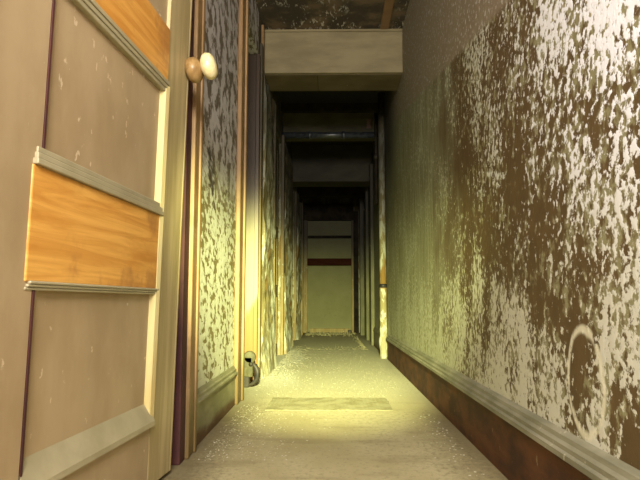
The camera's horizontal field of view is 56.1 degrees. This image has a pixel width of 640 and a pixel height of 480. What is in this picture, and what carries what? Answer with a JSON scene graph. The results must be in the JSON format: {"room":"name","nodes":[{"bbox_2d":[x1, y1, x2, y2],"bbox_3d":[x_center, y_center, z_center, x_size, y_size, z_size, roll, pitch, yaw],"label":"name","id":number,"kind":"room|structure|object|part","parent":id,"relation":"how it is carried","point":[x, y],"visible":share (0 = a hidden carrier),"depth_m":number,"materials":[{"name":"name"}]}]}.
{"room":"abandoned building hallway","nodes":[
{"label":"abandoned building hallway","id":0,"kind":"room"},
{"bbox_2d":[198,0,293,387],"bbox_3d":[-0.476,-0.281,4.260,0.140,2.435,11.600,0,-6,1],"label":"wall","id":1,"kind":"structure","parent":0,"point":[219,157],"depth_m":2.63,"materials":[{"name":"paint"}]},
{"bbox_2d":[0,0,217,479],"bbox_3d":[-0.427,-0.394,1.350,0.131,2.040,1.061,1,-6,5],"label":"door","id":2,"kind":"structure","parent":1,"relation":"in","point":[94,93],"depth_m":1.24,"materials":[{"name":"beige paint"}]},
{"bbox_3d":[-0.486,0.288,1.303,0.014,0.390,0.619,1,-6,5],"label":"panel","id":3,"kind":"part","parent":2,"relation":"part of","materials":[{"name":"beige paint"}]},
{"bbox_3d":[-0.472,0.426,1.287,0.024,0.063,0.599,1,-6,5],"label":"moulding","id":4,"kind":"part","parent":2,"relation":"part of","materials":[{"name":"grey paint"}]},
{"bbox_3d":[-0.480,0.001,1.318,0.039,0.200,0.627,1,-6,5],"label":"rail","id":5,"kind":"part","parent":2,"relation":"part of","materials":[{"name":"orange wood"}]},
{"bbox_3d":[-0.473,0.107,1.307,0.029,0.016,0.625,1,-6,5],"label":"moulding","id":6,"kind":"part","parent":2,"relation":"part of","materials":[{"name":"grey paint"}]},
{"bbox_3d":[-0.467,-0.114,1.330,0.032,0.033,0.625,1,-6,5],"label":"moulding","id":7,"kind":"part","parent":2,"relation":"part of","materials":[{"name":"grey paint"}]},
{"bbox_3d":[-0.472,-0.294,1.362,0.014,0.400,0.619,1,-6,5],"label":"panel","id":8,"kind":"part","parent":2,"relation":"part of","materials":[{"name":"beige paint"}]},
{"bbox_3d":[-0.492,0.537,1.278,0.036,0.170,0.599,1,-6,5],"label":"rail","id":9,"kind":"part","parent":2,"relation":"part of","materials":[{"name":"beige paint"}]},
{"bbox_3d":[-0.460,-0.456,1.364,0.030,0.032,0.625,1,-6,5],"label":"moulding","id":10,"kind":"part","parent":2,"relation":"part of","materials":[{"name":"grey paint"}]},
{"bbox_3d":[-0.467,-0.546,1.377,0.039,0.155,0.619,1,-6,5],"label":"rail","id":11,"kind":"part","parent":2,"relation":"part of","materials":[{"name":"orange wood"}]},
{"bbox_3d":[-0.461,-0.791,1.412,0.014,0.360,0.619,1,-6,5],"label":"panel","id":12,"kind":"part","parent":2,"relation":"part of","materials":[{"name":"beige paint"}]},
{"bbox_2d":[171,0,205,464],"bbox_3d":[-0.500,-0.392,2.049,0.166,2.200,0.178,0,-6,1],"label":"door frame","id":13,"kind":"structure","parent":1,"relation":"attached to","point":[200,5],"depth_m":1.98,"materials":[{"name":"brown wood"}]},
{"bbox_2d":[197,365,237,444],"bbox_3d":[-0.423,0.664,2.485,0.022,0.190,0.915,0,-6,1],"label":"baseboard","id":14,"kind":"structure","parent":1,"relation":"attached to","point":[216,398],"depth_m":2.42,"materials":[{"name":"grey paint"}]},
{"bbox_2d":[234,0,248,404],"bbox_3d":[-0.408,-0.306,3.120,0.034,2.250,0.150,0,-6,1],"label":"door frame","id":15,"kind":"structure","parent":1,"relation":"attached to","point":[243,26],"depth_m":3.09,"materials":[{"name":"brown wood"}]},
{"bbox_2d":[245,54,260,380],"bbox_3d":[-0.475,-0.173,3.921,0.152,2.150,0.052,0,-6,1],"label":"door","id":16,"kind":"structure","parent":1,"relation":"attached to","point":[254,60],"depth_m":3.91,"materials":[{"name":"beige paint"}]},
{"bbox_2d":[258,43,263,379],"bbox_3d":[-0.399,-0.215,4.003,0.022,2.250,0.095,0,-6,1],"label":"trim","id":17,"kind":"structure","parent":1,"relation":"attached to","point":[261,48],"depth_m":3.98,"materials":[{"name":"beige wood"}]},
{"bbox_2d":[261,25,264,72],"bbox_3d":[-0.400,-1.237,4.202,0.018,0.525,0.090,0,-6,1],"label":"trim","id":18,"kind":"structure","parent":1,"relation":"attached to","point":[262,26],"depth_m":4.18,"materials":[{"name":"brown wood"}]},
{"bbox_2d":[261,73,276,377],"bbox_3d":[-0.373,-0.092,4.460,0.058,2.100,0.800,0,-6,1],"label":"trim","id":19,"kind":"structure","parent":1,"relation":"attached to","point":[268,316],"depth_m":4.33,"materials":[{"name":"beige wood"}]},
{"bbox_2d":[273,104,276,300],"bbox_3d":[-0.380,-0.064,4.925,0.030,2.140,0.090,0,-6,1],"label":"trim","id":20,"kind":"structure","parent":1,"relation":"attached to","point":[275,116],"depth_m":4.93,"materials":[{"name":"beige wood"}]},
{"bbox_2d":[275,140,278,354],"bbox_3d":[-0.426,0.029,5.383,0.032,2.040,0.834,0,-6,1],"label":"door frame","id":21,"kind":"structure","parent":1,"relation":"in","point":[277,170],"depth_m":5.71,"materials":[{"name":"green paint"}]},
{"bbox_3d":[-0.432,0.029,5.383,0.020,2.040,0.834,0,-6,1],"label":"panel","id":22,"kind":"part","parent":21,"relation":"part of","materials":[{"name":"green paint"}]},
{"bbox_2d":[280,135,284,354],"bbox_3d":[-0.364,0.032,5.855,0.030,2.140,0.100,0,-6,1],"label":"trim","id":23,"kind":"structure","parent":1,"relation":"attached to","point":[283,136],"depth_m":5.81,"materials":[{"name":"beige wood"}]},
{"bbox_2d":[284,142,293,353],"bbox_3d":[-0.337,0.115,6.459,0.063,2.100,1.100,0,-6,1],"label":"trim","id":24,"kind":"structure","parent":1,"relation":"attached to","point":[288,329],"depth_m":6.34,"materials":[{"name":"beige paint"}]},
{"bbox_2d":[291,164,292,316],"bbox_3d":[-0.343,0.158,7.078,0.032,2.140,0.100,0,-6,1],"label":"trim","id":25,"kind":"structure","parent":1,"relation":"attached to","point":[292,164],"depth_m":7.11,"materials":[{"name":"beige wood"}]},
{"bbox_2d":[294,187,296,339],"bbox_3d":[-0.328,0.256,8.023,0.030,2.140,0.100,0,-6,1],"label":"trim","id":26,"kind":"structure","parent":1,"relation":"attached to","point":[295,188],"depth_m":7.98,"materials":[{"name":"beige wood"}]},
{"bbox_2d":[296,193,301,339],"bbox_3d":[-0.298,0.389,8.632,0.068,2.000,1.120,0,-6,1],"label":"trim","id":27,"kind":"structure","parent":1,"relation":"attached to","point":[299,204],"depth_m":8.46,"materials":[{"name":"beige wood"}]},
{"bbox_2d":[300,199,303,334],"bbox_3d":[-0.291,0.387,9.291,0.060,2.140,0.150,0,-6,1],"label":"trim","id":28,"kind":"structure","parent":1,"relation":"attached to","point":[301,200],"depth_m":9.20,"materials":[{"name":"beige wood"}]},
{"bbox_2d":[303,198,359,332],"bbox_3d":[0.187,0.315,10.024,0.993,2.435,0.150,0,-6,1],"label":"wall","id":29,"kind":"structure","parent":0,"point":[355,201],"depth_m":10.04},
{"bbox_2d":[310,328,349,332],"bbox_3d":[0.166,1.484,9.833,0.660,0.070,0.049,0,-6,1],"label":"trim","id":30,"kind":"structure","parent":29,"relation":"attached to","point":[324,330],"depth_m":9.81,"materials":[{"name":"beige wood"}]},
{"bbox_2d":[303,204,358,332],"bbox_3d":[0.165,0.463,9.929,0.940,2.120,0.130,0,-6,1],"label":"door","id":31,"kind":"structure","parent":29,"relation":"in","point":[330,292],"depth_m":9.94,"materials":[{"name":"paint"}]},
{"bbox_2d":[307,258,350,264],"bbox_3d":[0.153,0.361,9.894,0.727,0.115,0.020,0,-6,1],"label":"plank","id":32,"kind":"object","parent":31,"relation":"attached to","point":[310,261],"visible":1,"depth_m":9.88,"materials":[{"name":"brown wood"}]},
{"bbox_3d":[0.161,0.595,9.965,0.780,1.845,0.030,0,-6,1],"label":"panel","id":33,"kind":"part","parent":31,"relation":"part of","materials":[{"name":"paint"}]},
{"bbox_2d":[256,0,409,144],"bbox_3d":[-0.596,-1.537,4.442,2.667,0.100,11.900,0,-6,1],"label":"ceiling","id":34,"kind":"structure","parent":0,"point":[274,14],"depth_m":4.15,"materials":[{"name":"brown paint"}]},
{"bbox_2d":[283,113,377,141],"bbox_3d":[0.122,-1.180,6.253,0.993,0.233,0.300,0,-6,1],"label":"beam","id":35,"kind":"structure","parent":34,"relation":"attached to","point":[292,122],"depth_m":6.11,"materials":[{"name":"beige wood"}]},
{"bbox_2d":[297,187,364,198],"bbox_3d":[0.164,-0.831,8.755,0.993,0.413,0.250,0,-6,1],"label":"beam","id":36,"kind":"structure","parent":34,"relation":"attached to","point":[304,192],"depth_m":8.62,"materials":[{"name":"black wood"}]},
{"bbox_2d":[291,145,371,186],"bbox_3d":[0.144,-0.929,7.559,0.993,0.463,0.350,0,-6,1],"label":"beam","id":37,"kind":"structure","parent":34,"relation":"attached to","point":[313,165],"depth_m":7.39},
{"bbox_2d":[265,28,402,90],"bbox_3d":[0.092,-1.323,4.433,0.993,0.323,0.372,0,-6,1],"label":"ceiling beam","id":38,"kind":"structure","parent":34,"relation":"attached to","point":[295,59],"depth_m":4.26,"materials":[{"name":"beige wood"}]},
{"bbox_2d":[159,332,507,479],"bbox_3d":[-0.596,0.985,4.181,2.667,0.100,11.900,0,-6,1],"label":"floor","id":39,"kind":"structure","parent":0,"point":[375,445],"depth_m":2.28,"materials":[{"name":"beige carpet"}]},
{"bbox_2d":[244,351,259,387],"bbox_3d":[-0.412,0.762,3.545,0.118,0.213,0.046,0,-6,1],"label":"figurine","id":40,"kind":"object","parent":39,"relation":"on","point":[249,356],"visible":0.84,"depth_m":3.53,"materials":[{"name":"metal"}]},
{"bbox_2d":[265,397,391,410],"bbox_3d":[0.045,0.804,2.954,0.600,0.006,0.374,0,-6,1],"label":"threshold","id":41,"kind":"object","parent":39,"relation":"on","point":[286,403],"visible":1,"depth_m":2.92,"materials":[{"name":"beige wood"}]},
{"bbox_2d":[294,332,367,349],"bbox_3d":[0.137,1.313,7.983,0.802,0.027,3.439,0,-6,1],"label":"rubble","id":42,"kind":"object","parent":39,"relation":"on","point":[306,333],"visible":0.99,"depth_m":9.04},
{"bbox_2d":[198,350,483,475],"bbox_3d":[0.081,0.901,3.881,0.892,0.003,4.704,0,-6,1],"label":"flakes","id":43,"kind":"object","parent":39,"relation":"on","point":[292,350],"visible":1,"depth_m":3.76,"materials":[{"name":"beige paint"}]},
{"bbox_2d":[380,0,393,28],"bbox_3d":[0.443,-1.575,3.516,0.060,0.011,1.485,0,-6,1],"label":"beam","id":44,"kind":"structure","parent":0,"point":[388,5],"depth_m":4.04,"materials":[{"name":"brown wood"}]},
{"bbox_2d":[364,0,639,469],"bbox_3d":[0.663,-0.278,4.291,0.150,2.435,11.700,0,-6,1],"label":"wall","id":45,"kind":"structure","parent":0,"point":[512,127],"depth_m":1.63,"materials":[{"name":"paint"}]},
{"bbox_2d":[282,131,373,138],"bbox_3d":[0.118,-1.052,6.019,0.989,0.078,0.078,0,-6,1],"label":"pipe","id":46,"kind":"object","parent":45,"relation":"attached to","point":[288,135],"visible":0.91,"depth_m":5.99,"materials":[{"name":"grey metal"}]},
{"bbox_2d":[281,103,377,112],"bbox_3d":[0.116,-1.297,5.903,0.993,0.073,0.080,0,-6,1],"label":"trim","id":47,"kind":"structure","parent":45,"relation":"attached to","point":[293,107],"depth_m":5.87,"materials":[{"name":"black wood"}]},
{"bbox_2d":[359,198,364,335],"bbox_3d":[0.640,0.375,9.176,0.060,2.140,0.150,0,-6,1],"label":"trim","id":48,"kind":"structure","parent":45,"relation":"attached to","point":[361,200],"depth_m":9.10,"materials":[{"name":"green paint"}]},
{"bbox_2d":[365,187,369,339],"bbox_3d":[0.630,0.255,8.017,0.040,2.140,0.100,0,-6,1],"label":"trim","id":49,"kind":"structure","parent":45,"relation":"attached to","point":[366,188],"depth_m":7.97,"materials":[{"name":"green paint"}]},
{"bbox_2d":[367,119,370,128],"bbox_3d":[0.543,-1.178,6.115,0.137,0.100,0.060,0,-6,1],"label":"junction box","id":50,"kind":"object","parent":45,"relation":"attached to","point":[368,120],"visible":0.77,"depth_m":6.08,"materials":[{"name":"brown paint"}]},
{"bbox_2d":[369,164,374,345],"bbox_3d":[0.615,0.160,7.092,0.040,2.140,0.120,0,-6,1],"label":"trim","id":51,"kind":"structure","parent":45,"relation":"attached to","point":[372,302],"depth_m":7.05,"materials":[{"name":"green paint"}]},
{"bbox_2d":[374,113,377,203],"bbox_3d":[0.554,-0.837,5.909,0.048,0.980,0.048,0,-6,1],"label":"door frame","id":52,"kind":"structure","parent":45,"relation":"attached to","point":[375,114],"depth_m":5.89,"materials":[{"name":"brown wood"}]},
{"bbox_2d":[373,327,379,351],"bbox_3d":[0.610,1.035,6.177,0.022,0.210,1.480,0,-6,1],"label":"baseboard","id":53,"kind":"structure","parent":45,"relation":"attached to","point":[376,331],"depth_m":6.48,"materials":[{"name":"grey paint"}]},
{"bbox_2d":[378,93,386,358],"bbox_3d":[0.570,-0.153,5.476,0.085,2.430,0.085,-4,-7,34],"label":"pipe","id":54,"kind":"object","parent":45,"relation":"attached to","point":[381,119],"visible":0.97,"depth_m":5.45,"materials":[{"name":"metal"}]},
{"bbox_2d":[386,334,639,479],"bbox_3d":[0.534,0.580,1.821,0.028,0.220,6.960,0,-6,1],"label":"baseboard","id":55,"kind":"structure","parent":45,"relation":"attached to","point":[520,443],"depth_m":1.72,"materials":[{"name":"brown wood"}]}
]}

